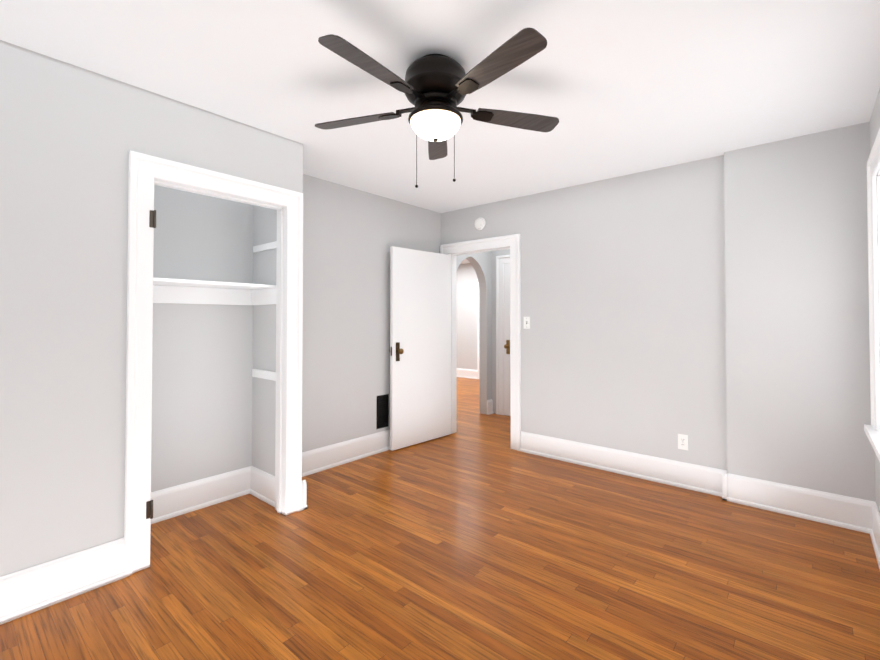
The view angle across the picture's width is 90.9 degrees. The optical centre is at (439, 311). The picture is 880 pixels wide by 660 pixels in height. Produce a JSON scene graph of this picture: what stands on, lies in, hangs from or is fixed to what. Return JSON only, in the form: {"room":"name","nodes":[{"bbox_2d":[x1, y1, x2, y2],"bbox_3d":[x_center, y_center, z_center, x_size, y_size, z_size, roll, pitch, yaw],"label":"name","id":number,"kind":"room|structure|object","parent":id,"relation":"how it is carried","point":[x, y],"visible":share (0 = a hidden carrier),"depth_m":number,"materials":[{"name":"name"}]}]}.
{"room":"empty bedroom","nodes":[
{"label":"empty bedroom","id":0,"kind":"room"},
{"bbox_2d":[0,40,302,576],"bbox_3d":[-1.809,0.080,2.052,0.120,2.500,2.520,-1,-1,40],"label":"wall","id":1,"kind":"structure","parent":0,"point":[71,136],"depth_m":2.04,"materials":[{"name":"paint"}]},
{"bbox_2d":[124,150,302,576],"bbox_3d":[-1.310,0.263,2.612,0.154,2.152,0.992,-1,-1,40],"label":"trim","id":2,"kind":"structure","parent":1,"relation":"attached to","point":[146,173],"depth_m":2.35,"materials":[{"name":"white wood"}]},
{"bbox_2d":[0,429,879,624],"bbox_3d":[-0.128,1.235,2.071,3.490,0.190,4.520,-1,-1,40],"label":"baseboard","id":3,"kind":"structure","parent":1,"relation":"attached to","point":[27,591],"depth_m":2.94,"materials":[{"name":"white wood"}]},
{"bbox_2d":[252,205,276,475],"bbox_3d":[-1.225,0.098,3.161,0.430,2.500,0.075,-1,-1,40],"label":"wall","id":4,"kind":"structure","parent":0,"point":[264,358],"depth_m":3.15,"materials":[{"name":"paint"}]},
{"bbox_2d":[151,174,440,491],"bbox_3d":[-1.144,0.107,3.680,0.120,2.500,3.660,-1,-1,40],"label":"wall","id":5,"kind":"structure","parent":0,"point":[202,361],"depth_m":3.25,"materials":[{"name":"paint"}]},
{"bbox_2d":[153,241,276,380],"bbox_3d":[-1.659,-0.008,2.678,0.401,0.973,1.227,-1,-1,40],"label":"closet shelf","id":6,"kind":"object","parent":5,"relation":"attached to","point":[176,291],"visible":0.4,"depth_m":3.00,"materials":[{"name":"white wood"}]},
{"bbox_2d":[376,394,388,428],"bbox_3d":[-0.559,0.981,4.248,0.014,0.320,0.155,-1,-1,40],"label":"air vent","id":7,"kind":"object","parent":5,"relation":"in","point":[382,410],"visible":1,"depth_m":4.24,"materials":[{"name":"black metal"}]},
{"bbox_2d":[389,246,450,450],"bbox_3d":[-0.186,0.364,4.533,0.175,1.990,0.837,-1,-1,44],"label":"bedroom door","id":8,"kind":"structure","parent":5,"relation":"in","point":[419,350],"depth_m":4.48,"materials":[{"name":"white wood"}]},
{"bbox_2d":[0,377,879,659],"bbox_3d":[-0.426,1.430,5.070,9.400,0.100,9.200,-1,-1,40],"label":"floor","id":9,"kind":"structure","parent":0,"point":[475,536],"depth_m":2.18,"materials":[{"name":"brown wood"}]},
{"bbox_2d":[0,0,879,263],"bbox_3d":[-0.426,-1.170,5.113,9.400,0.100,9.200,-1,-1,40],"label":"ceiling","id":10,"kind":"structure","parent":0,"point":[617,88],"depth_m":2.12,"materials":[{"name":"paint"}]},
{"bbox_2d":[315,28,558,187],"bbox_3d":[-0.040,-0.878,2.015,1.251,0.586,1.216,-1,-1,40],"label":"ceiling fan","id":11,"kind":"object","parent":10,"relation":"hanging from","point":[435,88],"visible":1,"depth_m":1.94,"materials":[{"name":"brown metal"}]},
{"bbox_2d":[456,263,477,369],"bbox_3d":[2.208,0.181,8.180,9.200,2.500,0.120,-1,-1,40],"label":"wall","id":12,"kind":"structure","parent":0,"point":[466,316],"depth_m":9.48,"materials":[{"name":"paint"}]},
{"bbox_2d":[457,368,476,378],"bbox_3d":[-0.232,1.368,10.143,2.714,0.190,0.030,-1,-1,40],"label":"baseboard","id":13,"kind":"structure","parent":12,"relation":"attached to","point":[467,373],"depth_m":9.43,"materials":[{"name":"white wood"}]},
{"bbox_2d":[477,255,510,415],"bbox_3d":[1.161,0.345,7.265,0.771,2.142,4.036,0,-1,1],"label":"door","id":14,"kind":"structure","parent":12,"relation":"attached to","point":[503,335],"depth_m":5.83,"materials":[{"name":"white wood"}]},
{"bbox_2d":[456,251,491,413],"bbox_3d":[0.305,0.138,5.579,0.120,2.500,1.110,-1,-1,40],"label":"wall","id":15,"kind":"structure","parent":0,"point":[481,263],"depth_m":5.90,"materials":[{"name":"paint"}]},
{"bbox_2d":[487,399,492,411],"bbox_3d":[1.451,1.317,7.020,0.030,0.190,2.600,-1,-1,40],"label":"baseboard","id":16,"kind":"structure","parent":15,"relation":"attached to","point":[489,402],"depth_m":5.89,"materials":[{"name":"white wood"}]},
{"bbox_2d":[491,249,509,415],"bbox_3d":[2.385,0.122,4.613,4.300,2.500,0.120,-1,-1,40],"label":"wall","id":17,"kind":"structure","parent":0,"point":[500,252],"depth_m":5.93,"materials":[{"name":"paint"}]},
{"bbox_2d":[441,155,726,469],"bbox_3d":[1.047,0.114,4.138,2.860,2.500,0.120,-1,-1,40],"label":"wall","id":18,"kind":"structure","parent":0,"point":[623,308],"depth_m":3.63,"materials":[{"name":"paint"}]},
{"bbox_2d":[474,217,485,229],"bbox_3d":[0.418,-0.929,4.588,0.136,0.136,0.036,-1,-1,40],"label":"smoke detector","id":19,"kind":"object","parent":18,"relation":"attached to","point":[480,223],"visible":0.98,"depth_m":4.57,"materials":[{"name":"white plastic"}]},
{"bbox_2d":[440,234,520,450],"bbox_3d":[0.446,0.306,4.647,1.024,2.132,0.180,-1,-1,40],"label":"door frame","id":20,"kind":"structure","parent":18,"relation":"attached to","point":[510,242],"depth_m":4.33,"materials":[{"name":"white wood"}]},
{"bbox_2d":[524,317,529,328],"bbox_3d":[0.841,0.111,4.220,0.070,0.116,0.020,-1,-1,40],"label":"light switch","id":21,"kind":"object","parent":18,"relation":"attached to","point":[526,322],"visible":1,"depth_m":4.22,"materials":[{"name":"white plastic"}]},
{"bbox_2d":[678,434,687,449],"bbox_3d":[1.871,1.006,3.337,0.070,0.116,0.006,-1,-1,40],"label":"electrical outlet","id":22,"kind":"object","parent":18,"relation":"attached to","point":[682,441],"visible":1,"depth_m":3.34,"materials":[{"name":"white plastic"}]},
{"bbox_2d":[724,122,875,501],"bbox_3d":[2.496,0.093,2.863,1.000,2.500,0.180,-1,-1,40],"label":"wall","id":23,"kind":"structure","parent":0,"point":[797,326],"depth_m":2.85,"materials":[{"name":"paint"}]},
{"bbox_2d":[869,88,879,512],"bbox_3d":[1.237,0.059,0.809,0.250,2.500,4.580,-1,-1,40],"label":"wall","id":24,"kind":"structure","parent":0,"point":[874,124],"depth_m":2.49,"materials":[{"name":"paint"}]},
{"bbox_2d":[864,128,879,461],"bbox_3d":[2.112,-0.046,1.878,0.306,1.657,1.520,-1,-1,40],"label":"window unit","id":25,"kind":"structure","parent":24,"relation":"in","point":[872,431],"depth_m":2.41,"materials":[{"name":"white"}]}
]}

